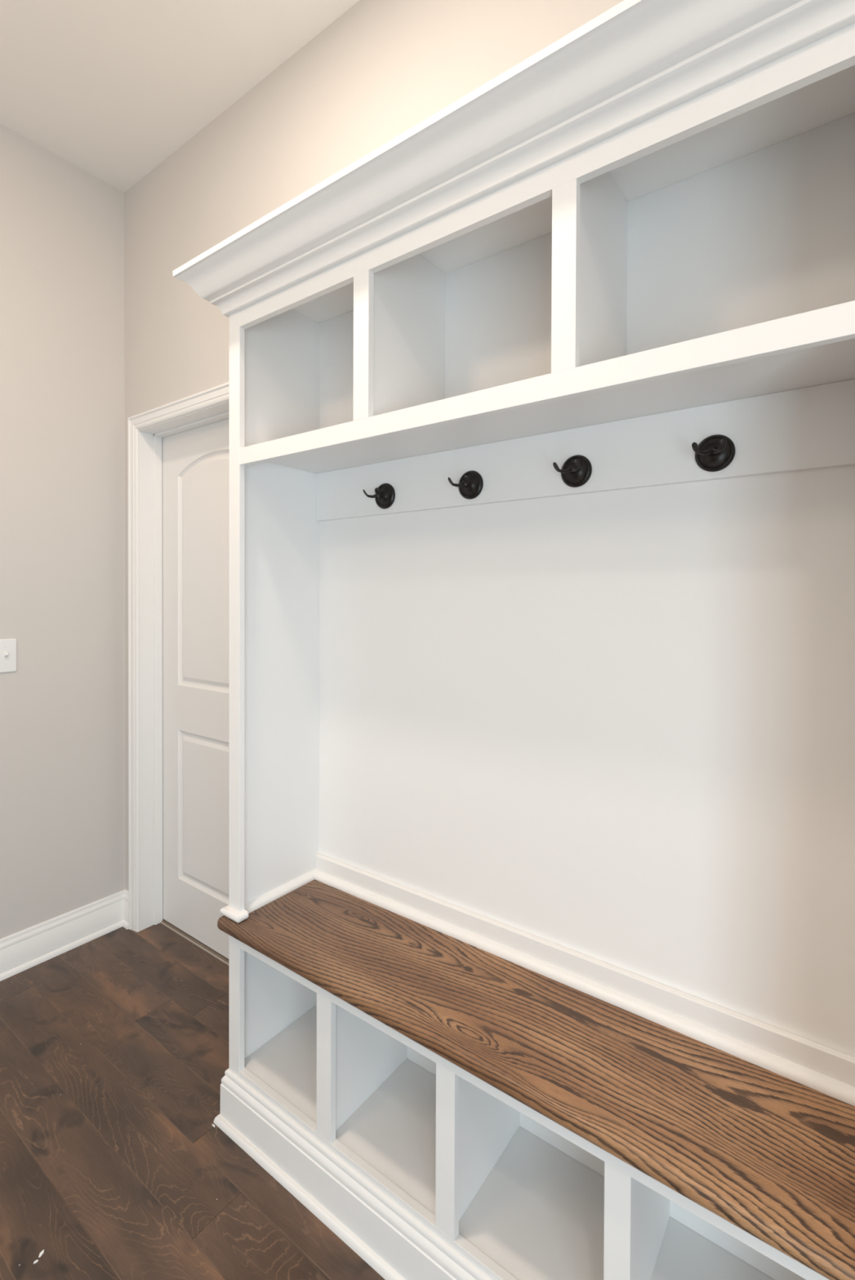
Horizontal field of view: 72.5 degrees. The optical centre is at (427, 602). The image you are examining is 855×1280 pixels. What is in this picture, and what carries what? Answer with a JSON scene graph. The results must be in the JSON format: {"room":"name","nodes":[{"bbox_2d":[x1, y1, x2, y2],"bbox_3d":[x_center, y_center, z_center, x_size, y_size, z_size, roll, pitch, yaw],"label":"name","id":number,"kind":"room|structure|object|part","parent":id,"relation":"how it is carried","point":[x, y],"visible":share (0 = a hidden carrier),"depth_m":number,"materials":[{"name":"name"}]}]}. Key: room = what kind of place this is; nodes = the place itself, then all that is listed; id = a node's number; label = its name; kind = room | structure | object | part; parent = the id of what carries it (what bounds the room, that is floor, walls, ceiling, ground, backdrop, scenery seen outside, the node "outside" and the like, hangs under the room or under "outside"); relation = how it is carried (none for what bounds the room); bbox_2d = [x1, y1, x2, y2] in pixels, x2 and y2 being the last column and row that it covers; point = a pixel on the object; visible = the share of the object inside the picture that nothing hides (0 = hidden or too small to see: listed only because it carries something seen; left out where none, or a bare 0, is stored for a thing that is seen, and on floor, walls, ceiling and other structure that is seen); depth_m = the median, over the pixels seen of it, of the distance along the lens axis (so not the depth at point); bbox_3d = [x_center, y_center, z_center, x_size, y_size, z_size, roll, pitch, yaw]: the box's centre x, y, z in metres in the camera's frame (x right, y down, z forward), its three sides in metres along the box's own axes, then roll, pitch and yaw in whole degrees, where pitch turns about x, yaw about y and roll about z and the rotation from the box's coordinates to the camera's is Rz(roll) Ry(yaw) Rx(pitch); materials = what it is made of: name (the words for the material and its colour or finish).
{"room":"mudroom","nodes":[
{"label":"mudroom","id":0,"kind":"room"},
{"bbox_2d":[0,124,125,938],"bbox_3d":[-2.378,-0.167,1.003,0.120,3.031,3.620,1,1,36],"label":"wall","id":1,"kind":"structure","parent":0,"point":[63,708],"depth_m":2.23,"materials":[{"name":"beige paint"}]},
{"bbox_2d":[0,639,17,672],"bbox_3d":[-1.503,0.190,2.081,0.021,0.118,0.070,1,1,36],"label":"light switch","id":2,"kind":"object","parent":1,"relation":"attached to","point":[8,653],"visible":1,"depth_m":2.09,"materials":[{"name":"white plastic"}]},
{"bbox_2d":[0,888,125,981],"bbox_3d":[-2.290,1.279,1.024,0.024,0.138,3.500,1,1,36],"label":"baseboard","id":3,"kind":"structure","parent":1,"relation":"attached to","point":[20,951],"depth_m":2.23,"materials":[{"name":"white paint"}]},
{"bbox_2d":[0,0,359,192],"bbox_3d":[-0.880,-1.716,-0.040,3.740,0.100,3.735,1,1,36],"label":"ceiling","id":4,"kind":"structure","parent":0,"point":[112,89],"depth_m":1.83,"materials":[{"name":"paint"}]},
{"bbox_2d":[0,923,385,1279],"bbox_3d":[-0.850,1.379,0.049,3.500,0.030,3.635,1,1,36],"label":"floor","id":5,"kind":"structure","parent":0,"point":[114,1046],"depth_m":1.47,"materials":[{"name":"brown wood"}]},
{"bbox_2d":[38,1249,44,1257],"bbox_3d":[-0.800,1.351,1.211,0.007,0.001,0.013,0,1,-16],"label":"chip","id":6,"kind":"object","parent":5,"relation":"on","point":[42,1252],"visible":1,"depth_m":1.21,"materials":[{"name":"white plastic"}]},
{"bbox_2d":[160,921,229,966],"bbox_3d":[-0.813,1.345,2.217,0.760,0.016,0.004,1,1,36],"label":"threshold","id":7,"kind":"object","parent":5,"relation":"on","point":[162,922],"depth_m":2.28,"materials":[{"name":"metal"}]},
{"bbox_2d":[213,935,828,1279],"bbox_3d":[0.117,1.101,1.220,1.424,0.509,0.328,1,1,36],"label":"cabinet","id":8,"kind":"object","parent":5,"relation":"on","point":[435,1173],"visible":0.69,"depth_m":1.22,"materials":[{"name":"white paint"}]},
{"bbox_3d":[-0.414,1.094,1.639,0.018,0.509,0.284,1,1,36],"label":"panel","id":9,"kind":"part","parent":8,"relation":"part of","materials":[{"name":"white paint"}]},
{"bbox_3d":[0.116,1.288,1.222,1.424,0.135,0.328,1,1,36],"label":"baseboard molding","id":10,"kind":"part","parent":8,"relation":"part of","materials":[{"name":"white paint"}]},
{"bbox_3d":[0.040,1.280,1.119,1.282,0.151,0.016,1,1,36],"label":"rail","id":11,"kind":"part","parent":8,"relation":"part of","materials":[{"name":"white paint"}]},
{"bbox_2d":[217,879,854,1279],"bbox_3d":[0.117,0.831,1.217,1.396,0.032,0.330,1,1,36],"label":"seat","id":12,"kind":"object","parent":8,"relation":"on","point":[770,1154],"visible":0.87,"depth_m":1.02,"materials":[{"name":"brown wood"}]},
{"bbox_2d":[173,0,854,1106],"bbox_3d":[0.101,-0.009,1.180,1.563,1.649,0.398,1,1,36],"label":"hall tree","id":13,"kind":"object","parent":12,"relation":"on","point":[595,738],"visible":1,"depth_m":1.17,"materials":[{"name":"white paint"}]},
{"bbox_3d":[-0.410,-0.016,1.627,0.018,1.648,0.284,1,1,36],"label":"panel","id":14,"kind":"part","parent":13,"relation":"part of","materials":[{"name":"white paint"}]},
{"bbox_2d":[363,483,395,508],"bbox_3d":[-0.130,-0.284,1.532,0.068,0.068,0.064,1,1,36],"label":"coat hook","id":15,"kind":"object","parent":13,"relation":"attached to","point":[384,496],"visible":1,"depth_m":1.54,"materials":[{"name":"black metal"}]},
{"bbox_3d":[-0.121,-0.284,1.544,0.068,0.068,0.034,1,1,36],"label":"plate","id":16,"kind":"part","parent":15,"relation":"part of","materials":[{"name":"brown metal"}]},
{"bbox_2d":[448,470,483,499],"bbox_3d":[0.086,-0.282,1.373,0.068,0.068,0.064,1,1,36],"label":"coat hook","id":17,"kind":"object","parent":13,"relation":"attached to","point":[470,484],"visible":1,"depth_m":1.38,"materials":[{"name":"black metal"}]},
{"bbox_3d":[0.103,-0.782,1.172,1.563,0.102,0.398,1,1,36],"label":"crown molding","id":18,"kind":"part","parent":13,"relation":"part of","materials":[{"name":"white paint"}]},
{"bbox_3d":[0.046,-0.364,1.101,1.282,0.042,0.016,1,1,36],"label":"rail","id":19,"kind":"part","parent":13,"relation":"part of","materials":[{"name":"white paint"}]},
{"bbox_3d":[0.048,-0.761,1.097,1.282,0.143,0.016,1,1,36],"label":"rail","id":20,"kind":"part","parent":13,"relation":"part of","materials":[{"name":"white paint"}]},
{"bbox_2d":[265,337,854,473],"bbox_3d":[0.135,-0.379,1.221,1.334,0.010,0.281,1,1,36],"label":"shelf","id":21,"kind":"object","parent":13,"relation":"attached to","point":[830,366],"depth_m":1.12,"materials":[{"name":"white paint"}]},
{"bbox_2d":[552,454,591,487],"bbox_3d":[0.299,-0.279,1.216,0.068,0.068,0.064,1,1,36],"label":"coat hook","id":22,"kind":"object","parent":13,"relation":"attached to","point":[575,471],"visible":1,"depth_m":1.23,"materials":[{"name":"black metal"}]},
{"bbox_3d":[0.217,-0.011,1.339,1.334,1.648,0.003,1,1,36],"label":"panel","id":23,"kind":"part","parent":13,"relation":"part of","materials":[{"name":"white paint"}]},
{"bbox_2d":[691,434,734,471],"bbox_3d":[0.515,-0.277,1.057,0.068,0.068,0.064,1,1,36],"label":"coat hook","id":24,"kind":"object","parent":13,"relation":"attached to","point":[713,453],"visible":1,"depth_m":1.07,"materials":[{"name":"black metal"}]},
{"bbox_3d":[0.212,1.025,1.348,1.334,0.360,0.009,1,1,36],"label":"panel","id":25,"kind":"part","parent":8,"relation":"part of","materials":[{"name":"white paint"}]},
{"bbox_2d":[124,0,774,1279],"bbox_3d":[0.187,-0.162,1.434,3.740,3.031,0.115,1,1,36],"label":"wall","id":26,"kind":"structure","parent":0,"point":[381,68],"depth_m":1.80,"materials":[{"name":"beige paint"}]},
{"bbox_2d":[122,889,128,929],"bbox_3d":[-1.244,1.268,2.412,0.061,0.138,0.024,1,1,36],"label":"baseboard","id":27,"kind":"structure","parent":26,"relation":"attached to","point":[126,922],"depth_m":2.41,"materials":[{"name":"white paint"}]},
{"bbox_2d":[128,382,229,932],"bbox_3d":[-0.828,0.297,2.180,0.869,2.090,0.144,1,1,36],"label":"trim","id":28,"kind":"structure","parent":26,"relation":"attached to","point":[147,429],"depth_m":2.38,"materials":[{"name":"white paint"}]},
{"bbox_3d":[-1.193,0.293,2.371,0.054,2.090,0.018,1,1,36],"label":"casing","id":29,"kind":"part","parent":28,"relation":"part of","materials":[{"name":"white paint"}]},
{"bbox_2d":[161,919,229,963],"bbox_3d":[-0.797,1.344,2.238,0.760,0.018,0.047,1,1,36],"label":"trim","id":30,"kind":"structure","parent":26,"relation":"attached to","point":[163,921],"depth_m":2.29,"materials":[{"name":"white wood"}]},
{"bbox_2d":[162,417,229,959],"bbox_3d":[-0.793,0.321,2.228,0.755,2.017,0.035,1,1,36],"label":"door","id":31,"kind":"structure","parent":26,"relation":"in","point":[196,460],"depth_m":2.29,"materials":[{"name":"paint"}]},
{"bbox_3d":[-0.802,0.823,2.224,0.516,0.607,0.010,1,1,36],"label":"panel","id":32,"kind":"part","parent":31,"relation":"part of","materials":[{"name":"paint"}]},
{"bbox_3d":[-0.798,-0.119,2.214,0.516,0.910,0.010,1,1,36],"label":"panel","id":33,"kind":"part","parent":31,"relation":"part of","materials":[{"name":"paint"}]}
]}

